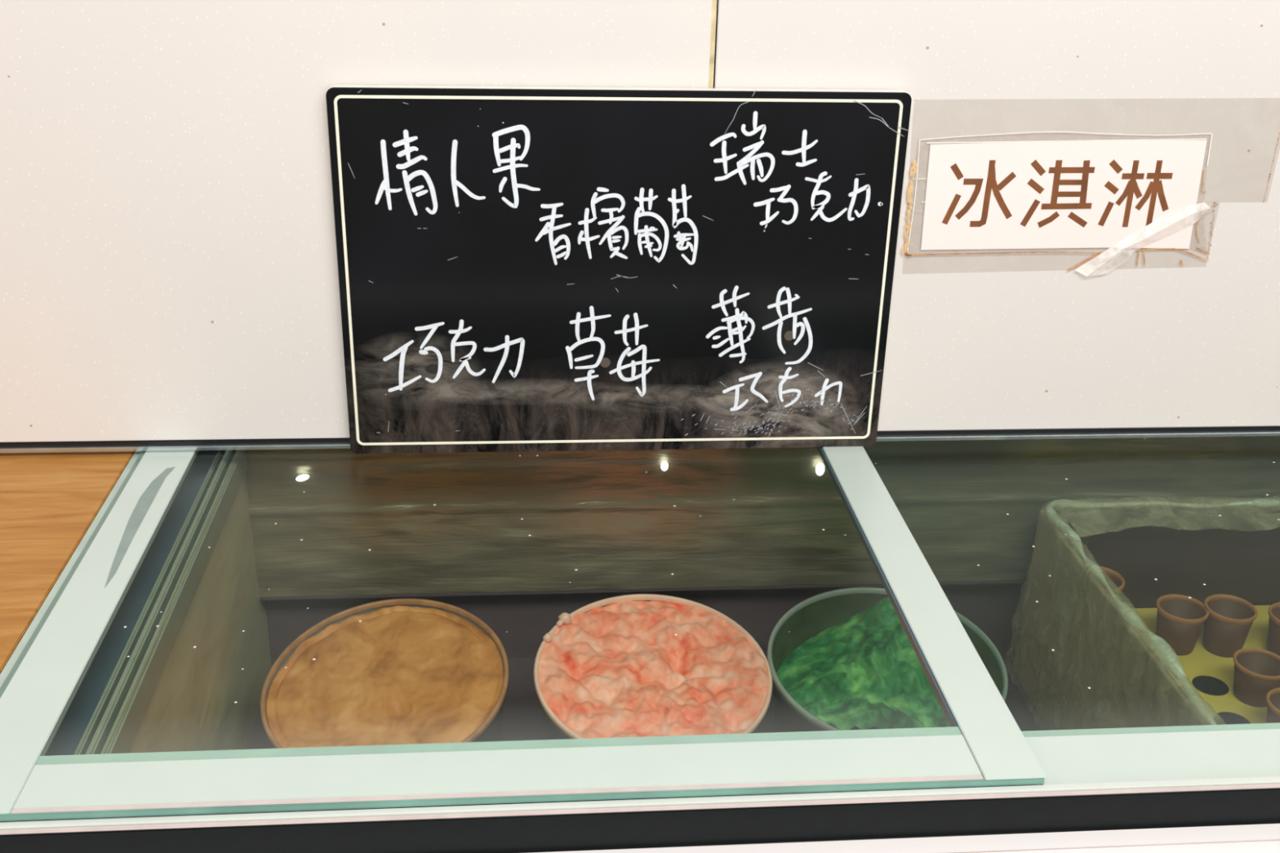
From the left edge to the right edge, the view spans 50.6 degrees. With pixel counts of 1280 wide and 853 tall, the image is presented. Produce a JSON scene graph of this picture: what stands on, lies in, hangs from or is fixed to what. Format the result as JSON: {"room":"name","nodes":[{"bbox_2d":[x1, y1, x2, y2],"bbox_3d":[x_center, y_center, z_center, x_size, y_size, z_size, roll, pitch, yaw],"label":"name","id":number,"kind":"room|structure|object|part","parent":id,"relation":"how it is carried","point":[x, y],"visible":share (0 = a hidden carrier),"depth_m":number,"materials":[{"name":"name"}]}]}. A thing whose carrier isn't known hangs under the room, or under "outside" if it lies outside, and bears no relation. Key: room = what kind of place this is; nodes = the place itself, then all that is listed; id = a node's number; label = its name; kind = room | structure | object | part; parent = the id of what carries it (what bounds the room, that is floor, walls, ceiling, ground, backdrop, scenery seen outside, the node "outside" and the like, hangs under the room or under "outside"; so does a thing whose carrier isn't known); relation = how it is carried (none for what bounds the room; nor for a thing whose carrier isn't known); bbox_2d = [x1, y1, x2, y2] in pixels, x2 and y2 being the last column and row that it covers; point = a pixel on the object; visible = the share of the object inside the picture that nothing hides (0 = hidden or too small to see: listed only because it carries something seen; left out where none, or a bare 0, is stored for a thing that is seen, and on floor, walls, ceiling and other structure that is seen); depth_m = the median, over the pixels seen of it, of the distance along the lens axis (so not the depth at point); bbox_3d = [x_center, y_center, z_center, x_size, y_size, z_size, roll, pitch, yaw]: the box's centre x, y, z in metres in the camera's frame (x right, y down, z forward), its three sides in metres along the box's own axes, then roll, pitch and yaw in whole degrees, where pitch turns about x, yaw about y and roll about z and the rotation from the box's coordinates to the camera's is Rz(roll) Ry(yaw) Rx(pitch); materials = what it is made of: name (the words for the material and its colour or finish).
{"room":"eatery","nodes":[
{"label":"eatery","id":0,"kind":"room"},
{"bbox_2d":[0,0,1279,442],"bbox_3d":[0.216,-0.429,0.935,3.200,0.942,0.014,-1,24,-5],"label":"wall","id":1,"kind":"structure","parent":0,"point":[169,264],"depth_m":1.01,"materials":[{"name":"paint"}]},
{"bbox_2d":[0,451,135,674],"bbox_3d":[-0.876,0.145,0.820,0.990,0.042,0.560,-1,24,-5],"label":"countertop","id":2,"kind":"structure","parent":1,"relation":"attached to","point":[49,501],"depth_m":0.97,"materials":[{"name":"brown wood"}]},
{"bbox_3d":[-0.662,-0.418,0.860,1.438,0.942,0.014,-1,24,-5],"label":"panel","id":3,"kind":"part","parent":1,"relation":"part of","materials":[{"name":"paint"}]},
{"bbox_2d":[0,426,1279,453],"bbox_3d":[0.205,0.006,1.125,3.200,0.008,0.016,-1,24,-5],"label":"trim","id":4,"kind":"structure","parent":1,"relation":"attached to","point":[1235,431],"depth_m":1.12,"materials":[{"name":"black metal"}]},
{"bbox_3d":[0.934,-0.438,0.996,1.758,0.942,0.014,-1,24,-5],"label":"panel","id":5,"kind":"part","parent":1,"relation":"part of","materials":[{"name":"paint"}]},
{"bbox_2d":[901,131,1279,276],"bbox_3d":[0.349,-0.184,1.046,0.294,0.140,0.004,-1,24,-5],"label":"paper sign","id":6,"kind":"object","parent":1,"relation":"attached to","point":[1121,195],"visible":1,"depth_m":1.05,"materials":[{"name":"beige paper"}]},
{"bbox_2d":[0,435,1279,852],"bbox_3d":[0.317,0.429,1.111,1.610,0.751,0.562,-1,24,-5],"label":"freezer","id":7,"kind":"object","parent":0,"point":[131,722],"visible":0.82,"depth_m":0.91,"materials":[{"name":"white"}]},
{"bbox_3d":[-0.355,0.103,0.891,0.038,0.006,0.462,-1,24,-5],"label":"frame","id":8,"kind":"part","parent":7,"relation":"part of","materials":[{"name":"white metal"}]},
{"bbox_3d":[-0.335,0.120,0.942,0.004,0.024,0.472,-1,24,-5],"label":"gasket rail","id":9,"kind":"part","parent":7,"relation":"part of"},
{"bbox_3d":[-0.323,0.111,0.938,0.004,0.024,0.472,-1,24,-5],"label":"gasket rail","id":10,"kind":"part","parent":7,"relation":"part of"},
{"bbox_3d":[-0.315,0.113,0.940,0.005,0.024,0.472,-1,24,-5],"label":"gasket rail","id":11,"kind":"part","parent":7,"relation":"part of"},
{"bbox_2d":[260,598,509,748],"bbox_3d":[-0.202,0.233,1.085,0.195,0.108,0.192,13,26,24],"label":"tub","id":12,"kind":"object","parent":7,"relation":"in","point":[399,674],"visible":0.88,"depth_m":1.08,"materials":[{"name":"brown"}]},
{"bbox_3d":[-0.087,0.089,0.934,0.503,0.001,0.418,-1,24,-5],"label":"glass pane","id":13,"kind":"part","parent":7,"relation":"part of","materials":[{"name":"clear glass"}]},
{"bbox_3d":[-0.068,0.185,0.723,0.503,0.006,0.035,-1,24,-5],"label":"frame","id":14,"kind":"part","parent":7,"relation":"part of","materials":[{"name":"white metal"}]},
{"bbox_2d":[325,84,911,453],"bbox_3d":[-0.015,-0.114,1.037,0.425,0.288,0.008,-1,24,-5],"label":"menu board","id":15,"kind":"object","parent":7,"relation":"on","point":[521,268],"visible":1,"depth_m":1.03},
{"bbox_3d":[0.391,0.199,0.744,1.519,0.017,0.004,-1,24,-5],"label":"rail","id":16,"kind":"part","parent":7,"relation":"part of","materials":[{"name":"white metal"}]},
{"bbox_2d":[533,594,772,738],"bbox_3d":[0.010,0.229,1.106,0.192,0.108,0.192,11,26,21],"label":"tub","id":17,"kind":"object","parent":7,"relation":"in","point":[620,668],"visible":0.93,"depth_m":1.10,"materials":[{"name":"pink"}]},
{"bbox_2d":[766,587,1008,732],"bbox_3d":[0.202,0.227,1.129,0.196,0.102,0.195,19,29,34],"label":"tub","id":18,"kind":"object","parent":7,"relation":"in","point":[844,659],"visible":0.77,"depth_m":1.12,"materials":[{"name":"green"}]},
{"bbox_3d":[0.339,0.551,0.874,1.610,0.722,0.028,-1,24,-5],"label":"panel","id":19,"kind":"part","parent":7,"relation":"part of","materials":[{"name":"white metal"}]},
{"bbox_3d":[0.183,0.103,0.942,0.030,0.007,0.460,-1,24,-5],"label":"frame","id":20,"kind":"part","parent":7,"relation":"part of","materials":[{"name":"white metal"}]},
{"bbox_3d":[0.182,0.094,0.936,0.034,0.002,0.464,-1,24,-5],"label":"frame","id":21,"kind":"part","parent":7,"relation":"part of","materials":[{"name":"white metal"}]},
{"bbox_3d":[0.648,0.087,1.001,0.860,0.001,0.415,-1,24,-5],"label":"glass pane","id":22,"kind":"part","parent":7,"relation":"part of","materials":[{"name":"clear glass"}]},
{"bbox_2d":[1004,496,1279,730],"bbox_3d":[0.501,0.221,1.064,0.305,0.181,0.415,-1,24,-5],"label":"storage bin","id":23,"kind":"object","parent":7,"relation":"in","point":[1093,636],"visible":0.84,"depth_m":1.19,"materials":[{"name":"plastic"}]},
{"bbox_2d":[1131,604,1271,724],"bbox_3d":[0.510,0.274,1.079,0.275,0.066,0.386,-1,24,-5],"label":"tray","id":24,"kind":"object","parent":23,"relation":"in","point":[1211,676],"visible":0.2,"depth_m":1.15,"materials":[{"name":"yellow plastic"}]},
{"bbox_2d":[1096,566,1124,599],"bbox_3d":[0.400,0.156,1.191,0.043,0.054,0.043,-1,24,-5],"label":"cup","id":25,"kind":"object","parent":24,"relation":"on","point":[1114,580],"visible":0.21,"depth_m":1.19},
{"bbox_2d":[1155,594,1208,655],"bbox_3d":[0.467,0.173,1.173,0.043,0.040,0.043,-1,24,-5],"label":"cup","id":26,"kind":"object","parent":24,"relation":"on","point":[1180,619],"visible":0.93,"depth_m":1.17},
{"bbox_2d":[1202,594,1257,657],"bbox_3d":[0.507,0.174,1.171,0.043,0.042,0.043,-1,24,-5],"label":"cup","id":27,"kind":"object","parent":24,"relation":"on","point":[1228,623],"visible":0.98,"depth_m":1.16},
{"bbox_2d":[1233,648,1279,707],"bbox_3d":[0.505,0.207,1.107,0.043,0.034,0.043,-1,24,-5],"label":"cup","id":28,"kind":"object","parent":24,"relation":"on","point":[1256,670],"visible":0.95,"depth_m":1.10,"materials":[{"name":"brown plastic"}]},
{"bbox_2d":[1266,688,1279,723],"bbox_3d":[0.507,0.230,1.052,0.043,0.036,0.043,-1,24,-5],"label":"cup","id":29,"kind":"object","parent":24,"relation":"on","point":[1273,697],"visible":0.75,"depth_m":1.05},
{"bbox_2d":[1266,602,1279,656],"bbox_3d":[0.560,0.179,1.165,0.043,0.040,0.043,-1,24,-5],"label":"cup","id":30,"kind":"object","parent":24,"relation":"on","point":[1273,630],"visible":0.94,"depth_m":1.16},
{"bbox_3d":[0.656,0.183,0.789,0.883,0.007,0.044,-1,24,-5],"label":"frame","id":31,"kind":"part","parent":7,"relation":"part of","materials":[{"name":"white metal"}]}
]}

